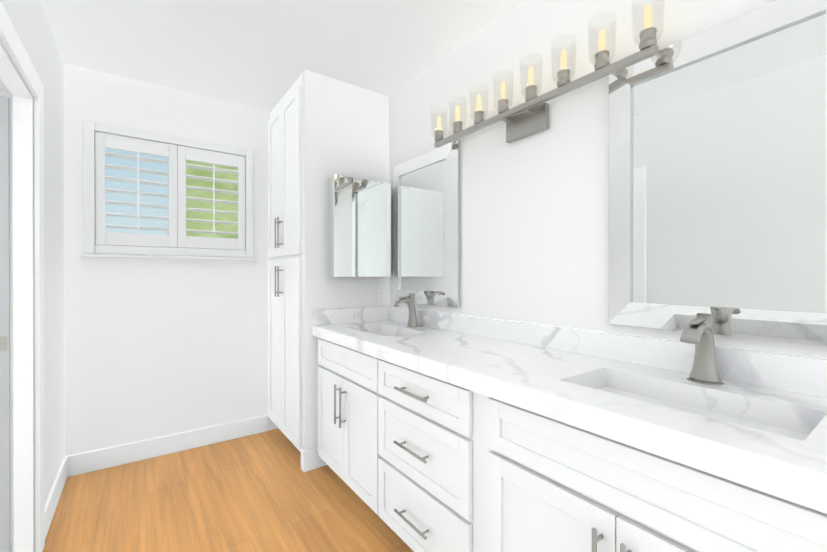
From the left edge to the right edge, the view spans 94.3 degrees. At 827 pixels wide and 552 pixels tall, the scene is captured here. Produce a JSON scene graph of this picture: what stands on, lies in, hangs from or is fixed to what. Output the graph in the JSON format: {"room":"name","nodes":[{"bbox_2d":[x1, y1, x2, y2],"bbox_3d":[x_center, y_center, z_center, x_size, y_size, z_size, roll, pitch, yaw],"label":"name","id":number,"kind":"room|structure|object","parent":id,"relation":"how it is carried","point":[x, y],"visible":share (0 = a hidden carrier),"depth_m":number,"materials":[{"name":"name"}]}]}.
{"room":"bathroom","nodes":[
{"label":"bathroom","id":0,"kind":"room"},
{"bbox_2d":[0,0,64,551],"bbox_3d":[-0.826,-0.030,0.360,0.175,2.570,4.850,0,0,-36],"label":"wall","id":1,"kind":"structure","parent":0,"point":[30,23],"depth_m":1.99,"materials":[{"name":"white paint"}]},
{"bbox_2d":[0,0,44,551],"bbox_3d":[-1.500,0.188,1.299,0.215,2.130,1.020,0,0,-36],"label":"door frame","id":2,"kind":"structure","parent":1,"relation":"attached to","point":[28,351],"depth_m":1.66,"materials":[{"name":"white wood"}]},
{"bbox_2d":[45,456,68,538],"bbox_3d":[-1.932,1.186,2.065,0.014,0.130,0.716,0,0,-36],"label":"baseboard","id":3,"kind":"structure","parent":1,"relation":"attached to","point":[52,501],"depth_m":2.07,"materials":[{"name":"white wood"}]},
{"bbox_2d":[64,63,277,455],"bbox_3d":[-1.934,-0.035,2.612,3.300,2.570,0.100,0,0,-36],"label":"wall","id":4,"kind":"structure","parent":0,"point":[154,348],"depth_m":2.66,"materials":[{"name":"white paint"}]},
{"bbox_2d":[80,120,255,260],"bbox_3d":[-1.681,-0.551,2.730,1.044,0.864,0.128,0,0,-36],"label":"window shutters","id":5,"kind":"object","parent":4,"relation":"attached to","point":[99,241],"visible":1,"depth_m":2.67,"materials":[{"name":"white wood"}]},
{"bbox_2d":[69,415,267,476],"bbox_3d":[-1.669,1.184,2.733,1.218,0.130,0.017,0,0,-36],"label":"baseboard","id":6,"kind":"structure","parent":4,"relation":"attached to","point":[95,460],"depth_m":2.67,"materials":[{"name":"white wood"}]},
{"bbox_2d":[43,428,413,551],"bbox_3d":[-0.520,1.279,0.645,3.300,0.050,4.950,0,0,-36],"label":"floor","id":7,"kind":"structure","parent":0,"point":[261,492],"depth_m":2.07,"materials":[{"name":"brown wood"}]},
{"bbox_2d":[268,74,302,451],"bbox_3d":[-0.709,-0.035,2.965,0.694,2.568,0.751,0,0,-36],"label":"linen cabinet","id":8,"kind":"object","parent":7,"relation":"on","point":[285,398],"visible":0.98,"depth_m":2.72,"materials":[{"name":"white paint"}]},
{"bbox_2d":[312,334,826,551],"bbox_3d":[0.274,0.819,1.674,0.604,0.865,2.398,0,0,-36],"label":"bathroom vanity","id":9,"kind":"object","parent":7,"relation":"on","point":[443,432],"depth_m":1.19,"materials":[{"name":"white paint"}]},
{"bbox_2d":[312,318,826,505],"bbox_3d":[0.288,0.354,1.670,0.585,0.065,2.418,0,0,-36],"label":"countertop","id":10,"kind":"structure","parent":9,"relation":"on","point":[564,383],"depth_m":1.06,"materials":[{"name":"white stone"}]},
{"bbox_2d":[372,330,383,333],"bbox_3d":[-0.182,0.449,2.307,0.282,0.152,0.552,0,0,-36],"label":"sink","id":11,"kind":"object","parent":10,"relation":"in","point":[373,331],"depth_m":2.58,"materials":[{"name":"white ceramic"}]},
{"bbox_2d":[394,293,419,326],"bbox_3d":[-0.040,0.214,2.408,0.177,0.211,0.092,0,0,-36],"label":"faucet","id":12,"kind":"object","parent":10,"relation":"on","point":[409,301],"visible":1,"depth_m":2.41,"materials":[{"name":"silver metal"}]},
{"bbox_2d":[604,382,795,433],"bbox_3d":[0.719,0.452,1.052,0.282,0.152,0.552,0,0,-36],"label":"sink","id":13,"kind":"object","parent":10,"relation":"in","point":[623,389],"depth_m":1.10,"materials":[{"name":"white ceramic"}]},
{"bbox_2d":[680,313,723,384],"bbox_3d":[0.861,0.217,1.153,0.177,0.211,0.092,0,0,-36],"label":"faucet","id":14,"kind":"object","parent":10,"relation":"on","point":[698,331],"visible":1,"depth_m":1.15,"materials":[{"name":"silver metal"}]},
{"bbox_2d":[42,0,523,111],"bbox_3d":[-0.520,-1.341,0.638,3.300,0.050,4.950,0,0,-36],"label":"ceiling","id":15,"kind":"structure","parent":0,"point":[262,55],"depth_m":2.14,"materials":[{"name":"white paint"}]},
{"bbox_2d":[302,70,388,450],"bbox_3d":[-0.450,-0.036,2.658,0.635,2.570,0.045,0,0,-36],"label":"tall cabinet side","id":16,"kind":"structure","parent":0,"point":[345,128],"depth_m":2.54,"materials":[{"name":"white paint"}]},
{"bbox_2d":[312,306,387,325],"bbox_3d":[-0.418,0.269,2.639,0.561,0.100,0.020,0,0,-36],"label":"backsplash","id":17,"kind":"structure","parent":16,"relation":"attached to","point":[360,314],"depth_m":2.62,"materials":[{"name":"white stone"}]},
{"bbox_2d":[328,174,390,276],"bbox_3d":[-0.363,-0.323,2.626,0.430,0.659,0.103,0,0,-36],"label":"medicine cabinet mirror","id":18,"kind":"object","parent":16,"relation":"attached to","point":[359,227],"visible":1,"depth_m":2.56,"materials":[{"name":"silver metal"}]},
{"bbox_2d":[376,289,384,304],"bbox_3d":[-0.237,0.149,2.777,0.070,0.114,0.007,0,0,-36],"label":"electrical outlet","id":19,"kind":"object","parent":16,"relation":"attached to","point":[380,296],"visible":1,"depth_m":2.77,"materials":[{"name":"white plastic"}]},
{"bbox_2d":[389,0,826,358],"bbox_3d":[0.780,-0.033,1.574,0.100,2.570,4.950,0,0,-36],"label":"wall","id":20,"kind":"structure","parent":0,"point":[534,228],"depth_m":1.76,"materials":[{"name":"white paint"}]},
{"bbox_2d":[393,139,459,307],"bbox_3d":[0.056,-0.300,2.464,0.034,0.960,0.680,0,0,-36],"label":"mirror","id":21,"kind":"object","parent":20,"relation":"attached to","point":[426,228],"visible":0.94,"depth_m":2.40,"materials":[{"name":"white mirror"}]},
{"bbox_2d":[431,0,664,147],"bbox_3d":[0.489,-0.810,1.776,0.132,0.303,1.218,0,0,-36],"label":"sconce","id":22,"kind":"object","parent":20,"relation":"attached to","point":[533,119],"visible":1,"depth_m":1.68,"materials":[{"name":"silver metal"}]},
{"bbox_2d":[388,306,826,397],"bbox_3d":[0.517,0.271,1.835,0.020,0.100,2.418,0,0,-36],"label":"backsplash","id":23,"kind":"structure","parent":20,"relation":"attached to","point":[805,375],"depth_m":1.38,"materials":[{"name":"white stone"}]},
{"bbox_2d":[608,0,826,345],"bbox_3d":[0.952,-0.301,1.216,0.034,0.972,0.668,0,0,-36],"label":"mirror","id":24,"kind":"object","parent":20,"relation":"attached to","point":[718,172],"visible":0.85,"depth_m":1.18,"materials":[{"name":"white mirror"}]},
{"label":"outside","id":25,"kind":"structure","parent":0,"visible":0},
{"bbox_2d":[105,148,237,247],"bbox_3d":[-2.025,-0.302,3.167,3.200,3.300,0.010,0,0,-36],"label":"window","id":26,"kind":"structure","parent":25,"point":[110,196],"depth_m":3.13,"materials":[{"name":"glass"}]}
]}

